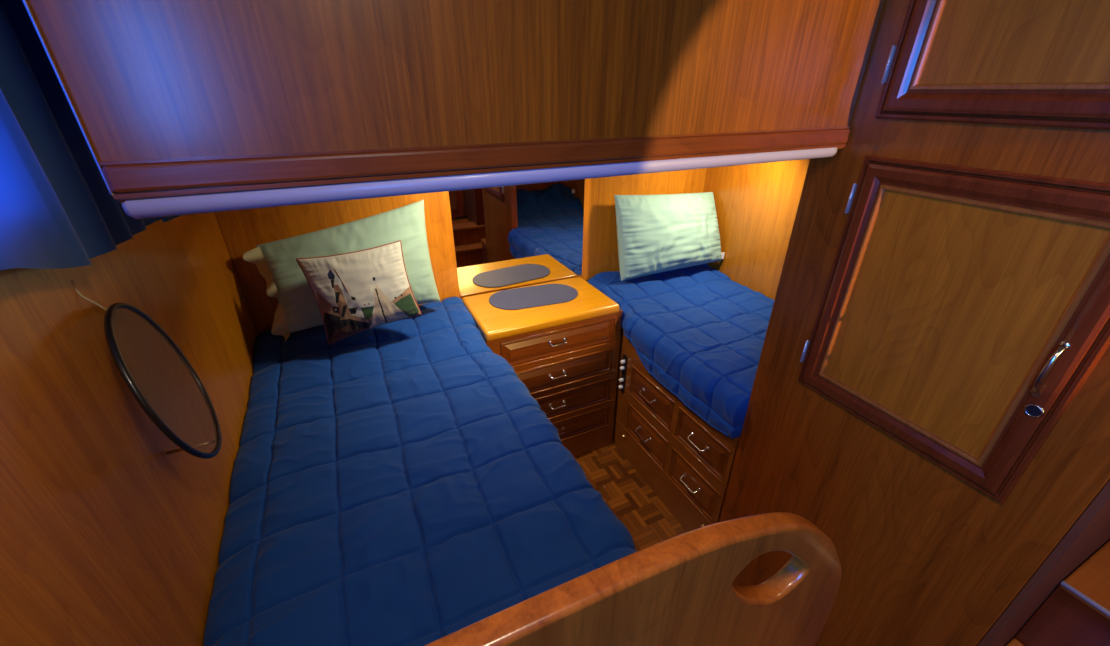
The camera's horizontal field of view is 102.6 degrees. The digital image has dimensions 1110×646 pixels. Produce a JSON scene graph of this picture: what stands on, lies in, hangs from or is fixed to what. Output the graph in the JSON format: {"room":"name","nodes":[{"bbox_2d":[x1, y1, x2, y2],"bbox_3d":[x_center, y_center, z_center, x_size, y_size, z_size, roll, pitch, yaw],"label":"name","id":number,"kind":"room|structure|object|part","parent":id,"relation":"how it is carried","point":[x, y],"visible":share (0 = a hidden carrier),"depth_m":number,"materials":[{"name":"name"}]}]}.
{"room":"boat cabin","nodes":[
{"label":"boat cabin","id":0,"kind":"room"},
{"bbox_2d":[0,212,257,645],"bbox_3d":[-0.416,0.519,0.238,0.030,1.960,3.300,-12,30,-22],"label":"wall","id":1,"kind":"structure","parent":0,"point":[108,537],"depth_m":0.66,"materials":[{"name":"brown wood"}]},
{"bbox_2d":[0,0,180,270],"bbox_3d":[-0.611,-0.279,0.415,0.032,0.611,1.118,-12,30,-22],"label":"curtain","id":2,"kind":"object","parent":1,"relation":"attached to","point":[58,210],"visible":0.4,"depth_m":0.58,"materials":[{"name":"blue fabric"}]},
{"bbox_2d":[71,280,221,458],"bbox_3d":[-0.656,0.081,0.731,0.087,0.339,0.292,-19,33,-32],"label":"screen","id":3,"kind":"object","parent":1,"relation":"hanging from","point":[115,352],"visible":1,"depth_m":0.68,"materials":[{"name":"black plastic"}]},
{"bbox_3d":[-0.682,-0.035,0.655,0.028,0.049,0.008,-12,30,-22],"label":"hanging cord","id":4,"kind":"part","parent":3,"relation":"part of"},
{"bbox_2d":[215,168,706,335],"bbox_3d":[-0.169,-0.358,1.914,2.120,1.960,0.050,-12,30,-22],"label":"wall","id":5,"kind":"structure","parent":0,"point":[242,230],"depth_m":1.70,"materials":[{"name":"brown wood"}]},
{"bbox_2d":[22,0,884,218],"bbox_3d":[0.120,-0.752,1.140,1.826,0.536,1.074,-12,30,-22],"label":"overhead cabinet","id":6,"kind":"object","parent":5,"relation":"attached to","point":[180,107],"visible":1,"depth_m":0.57,"materials":[{"name":"brown wood"}]},
{"bbox_3d":[0.066,-0.271,0.700,1.198,0.030,0.011,-12,30,-22],"label":"rail","id":7,"kind":"part","parent":6,"relation":"part of","materials":[{"name":"red wood"}]},
{"bbox_2d":[449,179,584,295],"bbox_3d":[-0.140,-0.583,1.789,0.586,0.924,0.009,-12,30,-22],"label":"wall mirror","id":8,"kind":"object","parent":5,"relation":"attached to","point":[514,235],"visible":0.36,"depth_m":1.89,"materials":[{"name":"silver mirror"}]},
{"bbox_2d":[574,439,686,550],"bbox_3d":[0.719,1.158,1.174,2.570,0.040,3.300,-12,30,-22],"label":"floor","id":9,"kind":"structure","parent":0,"point":[649,522],"depth_m":1.91,"materials":[{"name":"wood parquet"}]},
{"bbox_2d":[462,277,621,456],"bbox_3d":[-0.052,0.250,2.032,0.596,0.774,0.368,-12,30,-22],"label":"nightstand","id":10,"kind":"object","parent":9,"relation":"on","point":[566,355],"visible":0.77,"depth_m":1.85,"materials":[{"name":"brown wood"}]},
{"bbox_2d":[489,284,577,309],"bbox_3d":[-0.089,-0.115,1.889,0.384,0.004,0.204,-9,29,-17],"label":"placemat","id":11,"kind":"object","parent":10,"relation":"on","point":[547,294],"visible":1,"depth_m":1.88,"materials":[{"name":"grey fabric"}]},
{"bbox_3d":[0.015,0.353,1.910,0.081,0.015,0.027,-12,30,-22],"label":"handle","id":12,"kind":"part","parent":10,"relation":"part of","materials":[{"name":"silver metal"}]},
{"bbox_3d":[0.015,0.216,1.838,0.081,0.015,0.027,-12,30,-22],"label":"handle","id":13,"kind":"part","parent":10,"relation":"part of","materials":[{"name":"silver metal"}]},
{"bbox_3d":[0.021,0.075,1.795,0.502,0.114,0.018,-12,30,-22],"label":"drawer","id":14,"kind":"part","parent":10,"relation":"part of","materials":[{"name":"brown wood"}]},
{"bbox_3d":[0.015,0.077,1.765,0.081,0.015,0.027,-12,30,-22],"label":"handle","id":15,"kind":"part","parent":10,"relation":"part of","materials":[{"name":"silver metal"}]},
{"bbox_3d":[0.021,0.209,1.865,0.502,0.117,0.018,-12,30,-22],"label":"drawer","id":16,"kind":"part","parent":10,"relation":"part of","materials":[{"name":"brown wood"}]},
{"bbox_3d":[0.021,0.349,1.938,0.502,0.121,0.018,-12,30,-22],"label":"drawer","id":17,"kind":"part","parent":10,"relation":"part of","materials":[{"name":"brown wood"}]},
{"bbox_3d":[0.021,0.483,2.008,0.502,0.111,0.018,-12,30,-22],"label":"drawer","id":18,"kind":"part","parent":10,"relation":"part of","materials":[{"name":"brown wood"}]},
{"bbox_2d":[424,512,841,645],"bbox_3d":[0.010,0.745,0.644,0.955,1.183,0.026,-12,30,-22],"label":"board","id":19,"kind":"object","parent":9,"relation":"on","point":[679,590],"visible":1,"depth_m":0.45,"materials":[{"name":"orange wood"}]},
{"bbox_2d":[612,327,739,531],"bbox_3d":[0.746,0.403,1.831,0.682,0.688,1.494,-12,30,-22],"label":"drawers","id":20,"kind":"object","parent":9,"relation":"on","point":[686,462],"visible":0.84,"depth_m":1.76,"materials":[{"name":"brown wood"}]},
{"bbox_2d":[618,354,626,392],"bbox_3d":[0.296,0.226,1.964,0.023,0.190,0.028,-12,30,-22],"label":"switch plate","id":21,"kind":"object","parent":20,"relation":"attached to","point":[622,386],"depth_m":1.97,"materials":[{"name":"brown plastic"}]},
{"bbox_3d":[0.372,0.475,1.898,0.027,0.021,0.093,-12,30,-22],"label":"handle","id":22,"kind":"part","parent":20,"relation":"part of","materials":[{"name":"silver metal"}]},
{"bbox_3d":[0.393,0.480,1.909,0.018,0.151,0.276,-12,30,-22],"label":"drawer","id":23,"kind":"part","parent":20,"relation":"part of","materials":[{"name":"brown wood"}]},
{"bbox_3d":[0.372,0.296,1.804,0.027,0.021,0.093,-12,30,-22],"label":"handle","id":24,"kind":"part","parent":20,"relation":"part of","materials":[{"name":"silver metal"}]},
{"bbox_3d":[0.393,0.300,1.815,0.018,0.138,0.276,-12,30,-22],"label":"drawer","id":25,"kind":"part","parent":20,"relation":"part of","materials":[{"name":"brown wood"}]},
{"bbox_2d":[587,264,773,438],"bbox_3d":[0.739,0.049,1.643,0.687,0.366,1.480,-12,30,-22],"label":"quilt","id":26,"kind":"object","parent":20,"relation":"on","point":[700,332],"visible":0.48,"depth_m":1.70,"materials":[{"name":"blue fabric"}]},
{"bbox_2d":[614,192,724,280],"bbox_3d":[0.539,-0.417,2.051,0.567,0.362,0.209,-12,30,-22],"label":"pillow","id":27,"kind":"object","parent":26,"relation":"on","point":[658,233],"visible":1,"depth_m":1.99,"materials":[{"name":"green fabric"}]},
{"bbox_3d":[0.499,0.600,1.658,0.027,0.021,0.093,-12,30,-22],"label":"handle","id":28,"kind":"part","parent":20,"relation":"part of","materials":[{"name":"silver metal"}]},
{"bbox_3d":[0.520,0.605,1.669,0.018,0.151,0.253,-12,30,-22],"label":"drawer","id":29,"kind":"part","parent":20,"relation":"part of","materials":[{"name":"brown wood"}]},
{"bbox_3d":[0.499,0.421,1.565,0.027,0.021,0.093,-12,30,-22],"label":"handle","id":30,"kind":"part","parent":20,"relation":"part of","materials":[{"name":"silver metal"}]},
{"bbox_3d":[0.520,0.425,1.575,0.018,0.138,0.253,-12,30,-22],"label":"drawer","id":31,"kind":"part","parent":20,"relation":"part of","materials":[{"name":"brown wood"}]},
{"bbox_2d":[1006,540,1109,645],"bbox_3d":[1.468,0.847,1.076,1.046,0.602,0.376,-12,30,-22],"label":"stair","id":32,"kind":"structure","parent":9,"relation":"on","point":[1077,613],"depth_m":0.98,"materials":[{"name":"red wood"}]},
{"bbox_3d":[-0.423,0.662,1.337,0.722,0.688,1.506,-12,30,-22],"label":"berth","id":33,"kind":"object","parent":9,"relation":"on","visible":0},
{"bbox_2d":[203,297,636,645],"bbox_3d":[-0.395,0.343,1.188,0.789,0.212,1.490,-12,30,-22],"label":"quilt","id":34,"kind":"object","parent":33,"relation":"on","point":[396,483],"visible":0.91,"depth_m":0.99,"materials":[{"name":"blue fabric"}]},
{"bbox_2d":[243,200,439,340],"bbox_3d":[-0.714,-0.182,1.541,0.581,0.415,0.148,-12,30,-22],"label":"pillow","id":35,"kind":"object","parent":34,"relation":"on","point":[297,309],"visible":0.69,"depth_m":1.49,"materials":[{"name":"green fabric"}]},
{"bbox_2d":[296,240,421,344],"bbox_3d":[-0.627,-0.102,1.459,0.340,0.296,0.119,-12,30,-22],"label":"throw pillow","id":36,"kind":"object","parent":34,"relation":"on","point":[355,292],"visible":1,"depth_m":1.42,"materials":[{"name":"beige fabric"}]},
{"bbox_2d":[703,159,809,299],"bbox_3d":[1.100,-0.202,1.617,0.030,1.960,1.666,-12,30,-22],"label":"wall","id":37,"kind":"structure","parent":0,"point":[756,205],"depth_m":1.97,"materials":[{"name":"brown wood"}]},
{"bbox_2d":[719,0,1109,645],"bbox_3d":[0.733,0.139,0.965,0.040,1.960,0.637,-12,30,-22],"label":"wall partition","id":38,"kind":"structure","parent":0,"point":[927,557],"depth_m":0.96,"materials":[{"name":"brown wood"}]},
{"bbox_2d":[798,155,1109,503],"bbox_3d":[0.705,-0.004,0.848,0.043,0.547,0.435,-12,30,-22],"label":"door","id":39,"kind":"structure","parent":38,"relation":"in","point":[963,311],"depth_m":0.80,"materials":[{"name":"red wood"}]},
{"bbox_3d":[0.774,0.077,0.701,0.027,0.105,0.015,-12,30,-22],"label":"handle","id":40,"kind":"part","parent":39,"relation":"part of","materials":[{"name":"silver metal"}]},
{"bbox_2d":[875,0,1109,129],"bbox_3d":[0.715,-0.502,0.596,0.019,0.433,0.440,-12,30,-22],"label":"door","id":41,"kind":"structure","parent":38,"relation":"in","point":[1044,63],"depth_m":0.69,"materials":[{"name":"red wood"}]},
{"bbox_3d":[0.721,-0.501,0.595,0.008,0.327,0.327,-12,30,-22],"label":"door panel","id":42,"kind":"part","parent":41,"relation":"part of","materials":[{"name":"brown wood"}]},
{"bbox_2d":[978,481,1109,645],"bbox_3d":[1.361,0.168,0.908,1.118,1.960,0.011,-12,30,-22],"label":"wall","id":43,"kind":"structure","parent":0,"point":[1091,531],"depth_m":0.83,"materials":[{"name":"brown wood"}]}
]}

